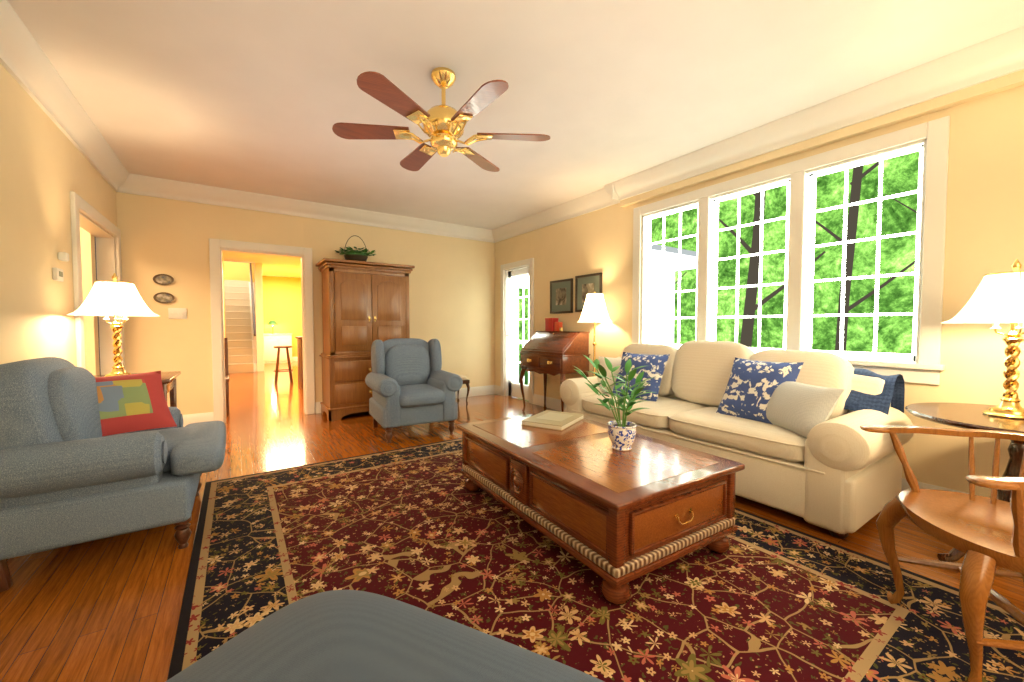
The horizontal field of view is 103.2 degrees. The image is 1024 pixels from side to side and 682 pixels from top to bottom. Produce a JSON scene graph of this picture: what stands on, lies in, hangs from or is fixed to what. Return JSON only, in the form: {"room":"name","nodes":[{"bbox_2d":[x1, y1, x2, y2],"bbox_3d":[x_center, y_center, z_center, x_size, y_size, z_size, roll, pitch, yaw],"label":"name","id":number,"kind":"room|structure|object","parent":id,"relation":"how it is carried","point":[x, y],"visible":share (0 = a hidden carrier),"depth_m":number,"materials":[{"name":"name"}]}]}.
{"room":"living room","nodes":[
{"label":"living room","id":0,"kind":"room"},
{"bbox_2d":[0,63,113,366],"bbox_3d":[-2.231,-0.258,1.353,0.140,2.740,6.760,-1,3,-34],"label":"wall","id":1,"kind":"structure","parent":0,"point":[36,188],"depth_m":2.51,"materials":[{"name":"beige paint"}]},
{"bbox_2d":[52,267,63,281],"bbox_3d":[-3.094,-0.452,2.766,0.028,0.085,0.120,-1,3,-34],"label":"light switch","id":2,"kind":"object","parent":1,"relation":"attached to","point":[57,274],"depth_m":2.73,"materials":[{"name":"white plastic"}]},
{"bbox_2d":[58,252,68,260],"bbox_3d":[-3.133,-0.589,2.833,0.045,0.060,0.070,-1,3,-34],"label":"light switch","id":3,"kind":"object","parent":1,"relation":"attached to","point":[63,256],"depth_m":2.81,"materials":[{"name":"white plastic"}]},
{"bbox_2d":[70,191,124,374],"bbox_3d":[-3.765,-0.059,3.643,0.168,2.170,1.460,-1,3,-34],"label":"door frame","id":4,"kind":"structure","parent":1,"relation":"attached to","point":[108,263],"depth_m":3.88,"materials":[{"name":"white wood"}]},
{"bbox_2d":[80,227,99,374],"bbox_3d":[-5.146,-0.333,3.325,2.460,2.740,0.140,-1,3,-34],"label":"wall","id":5,"kind":"structure","parent":0,"point":[88,265],"depth_m":3.95,"materials":[{"name":"yellow paint"}]},
{"bbox_2d":[113,189,116,257],"bbox_3d":[-4.166,-0.365,4.196,0.140,2.740,0.122,-1,3,-34],"label":"wall","id":6,"kind":"structure","parent":0,"point":[115,208],"depth_m":4.20,"materials":[{"name":"beige paint"}]},
{"bbox_2d":[222,254,225,337],"bbox_3d":[-6.051,-0.524,8.388,0.140,2.740,2.500,-1,3,-34],"label":"wall","id":7,"kind":"structure","parent":0,"point":[223,291],"depth_m":9.00,"materials":[{"name":"beige paint"}]},
{"bbox_2d":[223,261,301,356],"bbox_3d":[-8.368,-1.424,12.368,4.140,4.240,0.140,-1,3,-34],"label":"wall","id":8,"kind":"structure","parent":0,"point":[282,305],"depth_m":12.93,"materials":[{"name":"yellow paint"}]},
{"bbox_2d":[116,192,494,414],"bbox_3d":[-2.256,-0.420,5.652,4.936,2.740,0.140,-1,3,-34],"label":"wall","id":9,"kind":"structure","parent":0,"point":[170,237],"depth_m":4.93,"materials":[{"name":"beige paint"}]},
{"bbox_2d":[153,274,173,284],"bbox_3d":[-3.839,-0.676,4.469,0.180,0.122,0.018,-1,3,-34],"label":"plate","id":10,"kind":"object","parent":9,"relation":"attached to","point":[162,279],"visible":1,"depth_m":4.47,"materials":[{"name":"brown ceramic"}]},
{"bbox_2d":[153,292,174,302],"bbox_3d":[-3.839,-0.476,4.476,0.180,0.122,0.018,-1,3,-34],"label":"plate","id":11,"kind":"object","parent":9,"relation":"attached to","point":[162,297],"visible":1,"depth_m":4.47,"materials":[{"name":"brown ceramic"}]},
{"bbox_2d":[168,308,186,318],"bbox_3d":[-3.749,-0.309,4.546,0.160,0.120,0.015,-1,3,-34],"label":"switch plate","id":12,"kind":"object","parent":9,"relation":"attached to","point":[177,313],"visible":1,"depth_m":4.54,"materials":[{"name":"white plastic"}]},
{"bbox_2d":[182,412,213,426],"bbox_3d":[-3.818,0.917,4.542,0.770,0.150,0.020,-1,3,-34],"label":"baseboard","id":13,"kind":"structure","parent":9,"relation":"attached to","point":[200,417],"depth_m":4.67,"materials":[{"name":"white wood"}]},
{"bbox_2d":[209,238,314,422],"bbox_3d":[-3.090,-0.114,5.079,1.080,2.170,0.168,-1,3,-34],"label":"door frame","id":14,"kind":"structure","parent":9,"relation":"attached to","point":[216,247],"depth_m":4.87,"materials":[{"name":"white wood"}]},
{"bbox_2d":[315,385,495,413],"bbox_3d":[-1.447,0.857,6.154,2.806,0.150,0.020,-1,3,-34],"label":"baseboard","id":15,"kind":"structure","parent":9,"relation":"attached to","point":[490,389],"depth_m":6.70,"materials":[{"name":"white"}]},
{"bbox_2d":[0,361,1023,681],"bbox_3d":[-3.880,0.991,5.905,7.396,0.100,16.340,-1,3,-34],"label":"floor","id":16,"kind":"structure","parent":0,"point":[108,609],"depth_m":1.99,"materials":[{"name":"brown wood"}]},
{"bbox_2d":[0,357,225,591],"bbox_3d":[-2.175,0.581,2.281,0.920,0.996,1.010,-1,3,-34],"label":"armchair","id":17,"kind":"object","parent":16,"relation":"on","point":[86,455],"visible":1,"depth_m":1.93,"materials":[{"name":"grey fabric"}]},
{"bbox_2d":[39,370,177,447],"bbox_3d":[-2.327,0.369,2.363,0.150,0.420,0.520,-42,-21,27],"label":"pillow","id":18,"kind":"object","parent":17,"relation":"on","point":[131,402],"depth_m":2.38,"materials":[{"name":"red fabric"}]},
{"bbox_2d":[93,371,180,406],"bbox_3d":[-2.864,0.660,3.013,0.590,0.780,0.650,-1,3,-34],"label":"side table","id":19,"kind":"object","parent":16,"relation":"on","point":[169,383],"visible":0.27,"depth_m":3.19,"materials":[{"name":"brown wood"}]},
{"bbox_2d":[66,273,158,376],"bbox_3d":[-2.878,-0.111,2.951,0.494,0.764,0.494,2,3,39],"label":"table lamp","id":20,"kind":"object","parent":19,"relation":"on","point":[115,298],"visible":1,"depth_m":2.87,"materials":[{"name":"white fabric"}]},
{"bbox_2d":[224,338,229,415],"bbox_3d":[-3.946,0.465,5.274,0.440,1.000,0.465,-1,3,-34],"label":"chair","id":21,"kind":"object","parent":16,"relation":"on","point":[227,377],"visible":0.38,"depth_m":5.51,"materials":[{"name":"brown wood"}]},
{"bbox_2d":[224,263,256,372],"bbox_3d":[-7.589,-0.952,11.008,1.100,3.399,2.638,-1,3,-34],"label":"stairs","id":22,"kind":"structure","parent":16,"relation":"on","point":[240,321],"depth_m":10.91,"materials":[{"name":"white wood"}]},
{"bbox_2d":[264,334,291,363],"bbox_3d":[-7.378,0.229,12.717,0.840,0.910,0.480,-1,3,-34],"label":"base cabinet","id":23,"kind":"object","parent":16,"relation":"on","point":[271,341],"visible":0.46,"depth_m":12.50,"materials":[{"name":"white"}]},
{"bbox_2d":[267,320,277,333],"bbox_3d":[-7.444,-0.434,12.611,0.280,0.420,0.280,-1,3,-34],"label":"lamp","id":24,"kind":"object","parent":23,"relation":"on","point":[272,322],"visible":1,"depth_m":12.55,"materials":[{"name":"gold metal"}]},
{"bbox_2d":[274,345,292,384],"bbox_3d":[-4.593,0.475,8.147,0.360,0.767,0.360,-1,3,-34],"label":"stool","id":25,"kind":"object","parent":16,"relation":"on","point":[277,370],"visible":1,"depth_m":8.11,"materials":[{"name":"brown wood"}]},
{"bbox_2d":[295,336,302,389],"bbox_3d":[-3.585,0.389,7.801,0.960,0.960,0.600,-1,3,-34],"label":"base cabinet","id":26,"kind":"object","parent":16,"relation":"on","point":[300,361],"visible":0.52,"depth_m":7.46,"materials":[{"name":"brown wood"}]},
{"bbox_2d":[316,258,414,420],"bbox_3d":[-1.936,-0.026,5.412,1.130,1.970,0.595,-1,3,-34],"label":"armoire","id":27,"kind":"object","parent":16,"relation":"on","point":[365,304],"visible":0.77,"depth_m":5.10,"materials":[{"name":"brown wood"}]},
{"bbox_2d":[335,235,375,260],"bbox_3d":[-2.046,-1.196,5.317,0.528,0.374,0.437,-1,3,-34],"label":"basket","id":28,"kind":"object","parent":27,"relation":"on","point":[358,255],"visible":0.98,"depth_m":5.23,"materials":[{"name":"brown"}]},
{"bbox_2d":[365,338,462,442],"bbox_3d":[-1.101,0.487,4.469,0.890,1.018,0.892,-1,2,-29],"label":"armchair","id":29,"kind":"object","parent":16,"relation":"on","point":[408,381],"visible":1,"depth_m":4.31,"materials":[{"name":"grey fabric"}]},
{"bbox_2d":[457,374,469,403],"bbox_3d":[-0.934,0.728,6.048,0.512,0.434,0.372,-1,3,-34],"label":"side table","id":30,"kind":"object","parent":16,"relation":"on","point":[465,380],"visible":0.27,"depth_m":6.03,"materials":[{"name":"brown wood"}]},
{"bbox_2d":[519,331,589,411],"bbox_3d":[0.529,0.425,5.253,0.488,1.099,0.894,-1,3,-34],"label":"secretary desk","id":31,"kind":"object","parent":16,"relation":"on","point":[554,353],"visible":0.88,"depth_m":5.00,"materials":[{"name":"brown wood"}]},
{"bbox_2d":[545,318,558,330],"bbox_3d":[0.535,-0.222,5.463,0.115,0.175,0.155,-1,3,-34],"label":"box","id":32,"kind":"object","parent":31,"relation":"on","point":[552,324],"depth_m":5.42,"materials":[{"name":"red"}]},
{"bbox_2d":[553,321,562,330],"bbox_3d":[0.628,-0.188,5.322,0.078,0.120,0.152,-1,3,-31],"label":"box","id":33,"kind":"object","parent":31,"relation":"on","point":[557,326],"depth_m":5.32,"materials":[{"name":"red"}]},
{"bbox_2d":[577,291,612,375],"bbox_3d":[0.961,0.202,4.728,0.410,1.565,0.410,-1,3,-34],"label":"floor lamp","id":34,"kind":"object","parent":16,"relation":"on","point":[594,310],"visible":0.75,"depth_m":4.61,"materials":[{"name":"white fabric"}]},
{"bbox_2d":[168,438,1023,681],"bbox_3d":[-0.070,1.071,2.262,2.800,0.014,3.650,-1,3,-34],"label":"rug","id":35,"kind":"object","parent":16,"relation":"on","point":[762,599],"visible":0.58,"depth_m":1.78,"materials":[{"name":"red carpet"}]},
{"bbox_2d":[166,590,603,681],"bbox_3d":[-0.237,0.877,0.598,1.056,0.500,0.816,1,2,26],"label":"ottoman","id":36,"kind":"object","parent":35,"relation":"on","point":[344,636],"visible":1,"depth_m":0.83,"materials":[{"name":"grey fabric"}]},
{"bbox_2d":[456,411,744,605],"bbox_3d":[0.389,0.828,2.450,0.900,0.458,1.520,-1,3,-32],"label":"coffee table","id":37,"kind":"object","parent":35,"relation":"on","point":[583,491],"visible":0.98,"depth_m":1.94,"materials":[{"name":"brown wood"}]},
{"bbox_2d":[521,410,583,430],"bbox_3d":[0.299,0.563,2.911,0.305,0.034,0.405,1,3,31],"label":"books","id":38,"kind":"object","parent":37,"relation":"on","point":[554,420],"visible":1,"depth_m":2.84,"materials":[{"name":"white paper"}]},
{"bbox_2d":[574,355,656,450],"bbox_3d":[0.572,0.344,2.276,0.528,0.519,0.402,-1,3,-34],"label":"potted plant","id":39,"kind":"object","parent":37,"relation":"on","point":[622,433],"visible":1,"depth_m":2.25,"materials":[{"name":"green plant"}]},
{"bbox_2d":[860,425,1023,681],"bbox_3d":[1.758,0.540,1.350,0.730,1.105,0.700,1,2,19],"label":"chair","id":40,"kind":"object","parent":35,"relation":"on","point":[985,534],"visible":1,"depth_m":1.40,"materials":[{"name":"brown wood"}]},
{"bbox_2d":[560,340,912,538],"bbox_3d":[1.516,0.520,3.296,0.968,1.037,2.400,-1,3,-34],"label":"sofa","id":41,"kind":"object","parent":16,"relation":"on","point":[783,425],"visible":0.88,"depth_m":2.60,"materials":[{"name":"beige fabric"}]},
{"bbox_2d":[905,402,1023,561],"bbox_3d":[2.449,0.731,1.960,0.808,0.724,0.808,-1,3,-34],"label":"round table","id":42,"kind":"object","parent":16,"relation":"on","point":[966,416],"visible":0.42,"depth_m":1.97,"materials":[{"name":"brown wood"}]},
{"bbox_2d":[941,259,1023,418],"bbox_3d":[2.443,-0.015,1.977,0.494,0.764,0.494,0,2,-2],"label":"table lamp","id":43,"kind":"object","parent":42,"relation":"on","point":[995,299],"visible":1,"depth_m":1.96,"materials":[{"name":"white fabric"}]},
{"bbox_2d":[7,0,1023,277],"bbox_3d":[-3.173,-1.851,6.181,5.796,0.120,16.180,-1,3,-34],"label":"ceiling","id":44,"kind":"structure","parent":0,"point":[259,96],"depth_m":2.58,"materials":[{"name":"white paint"}]},
{"bbox_2d":[332,67,549,171],"bbox_3d":[-0.431,-1.425,2.558,1.196,0.500,1.360,-1,3,-34],"label":"ceiling fan","id":45,"kind":"object","parent":44,"relation":"hanging from","point":[444,124],"visible":1,"depth_m":2.48,"materials":[{"name":"brown wood"}]},
{"bbox_2d":[495,85,1023,497],"bbox_3d":[1.701,-0.362,4.098,0.140,2.740,6.882,-1,3,-34],"label":"wall","id":46,"kind":"structure","parent":0,"point":[984,235],"depth_m":2.49,"materials":[{"name":"beige paint"}]},
{"bbox_2d":[0,0,1023,242],"bbox_3d":[-0.282,-1.591,2.702,4.656,0.178,6.882,-1,3,-34],"label":"crown molding","id":47,"kind":"structure","parent":46,"relation":"attached to","point":[26,63],"depth_m":3.15,"materials":[{"name":"white wood"}]},
{"bbox_2d":[501,258,533,403],"bbox_3d":[0.126,-0.158,6.397,0.168,2.160,0.880,-1,3,-34],"label":"glass door","id":48,"kind":"structure","parent":46,"relation":"in","point":[509,387],"depth_m":6.57,"materials":[{"name":"white"}]},
{"bbox_2d":[550,278,572,313],"bbox_3d":[0.662,-0.599,5.469,0.025,0.450,0.450,-1,3,-34],"label":"picture frame","id":49,"kind":"object","parent":46,"relation":"attached to","point":[561,296],"visible":1,"depth_m":5.45,"materials":[{"name":"brown metal"}]},
{"bbox_2d":[575,272,601,311],"bbox_3d":[0.949,-0.598,5.047,0.025,0.460,0.450,-1,3,-34],"label":"picture frame","id":50,"kind":"object","parent":46,"relation":"attached to","point":[585,285],"visible":0.83,"depth_m":5.09,"materials":[{"name":"brown metal"}]},
{"bbox_2d":[533,394,968,493],"bbox_3d":[1.945,0.951,3.647,0.020,0.150,5.780,-1,3,-34],"label":"baseboard","id":51,"kind":"structure","parent":46,"relation":"attached to","point":[553,403],"depth_m":5.53,"materials":[{"name":"white"}]},
{"bbox_2d":[632,116,949,384],"bbox_3d":[2.055,-0.588,3.524,0.190,1.655,2.420,-1,3,-34],"label":"window","id":52,"kind":"structure","parent":46,"relation":"in","point":[925,366],"depth_m":3.12,"materials":[{"name":"white wood"}]},
{"bbox_2d":[620,69,1023,206],"bbox_3d":[2.395,-1.566,2.854,0.060,0.240,4.120,-1,3,-34],"label":"rail","id":53,"kind":"structure","parent":0,"point":[994,86],"depth_m":2.82,"materials":[{"name":"beige paint"}]},
{"label":"outside","id":54,"kind":"structure","parent":0,"visible":0},
{"bbox_2d":[519,363,527,384],"bbox_3d":[3.983,1.681,8.825,8.860,0.100,38.000,-1,3,-34],"label":"ground","id":55,"kind":"structure","parent":54,"point":[526,378],"depth_m":15.68,"materials":[{"name":"green plant"}]},
{"bbox_2d":[513,244,696,382],"bbox_3d":[1.439,0.015,9.088,1.500,3.310,5.200,-1,3,-34],"label":"porch","id":56,"kind":"object","parent":55,"relation":"on","point":[672,256],"visible":0.1,"depth_m":7.79,"materials":[{"name":"white paint"}]},
{"bbox_2d":[719,190,827,346],"bbox_3d":[5.512,-3.783,9.128,0.797,11.208,2.425,-1,3,-34],"label":"trunk","id":57,"kind":"object","parent":55,"relation":"on","point":[750,304],"depth_m":9.09,"materials":[{"name":"brown plant"}]},
{"bbox_2d":[827,159,916,350],"bbox_3d":[7.175,-3.758,8.493,0.752,11.214,2.419,-1,3,-34],"label":"trunk","id":58,"kind":"object","parent":55,"relation":"on","point":[857,176],"depth_m":8.35,"materials":[{"name":"brown plant"}]},
{"bbox_2d":[519,151,918,361],"bbox_3d":[7.687,-3.760,11.141,0.100,15.000,38.000,-1,3,-34],"label":"trees","id":59,"kind":"object","parent":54,"point":[898,254],"depth_m":10.44,"materials":[{"name":"green plant"}]},
{"bbox_3d":[-4.179,-0.577,9.794,0.140,2.740,8.878,-1,3,-34],"label":"wall","id":60,"kind":"structure","parent":0,"visible":0},
{"bbox_2d":[222,263,297,371],"bbox_3d":[-5.146,-0.552,9.137,2.200,2.740,8.878,-1,3,-34],"label":"trim","id":61,"kind":"structure","parent":60,"relation":"attached to","point":[259,316],"depth_m":10.18,"materials":[{"name":"white"}]}
]}

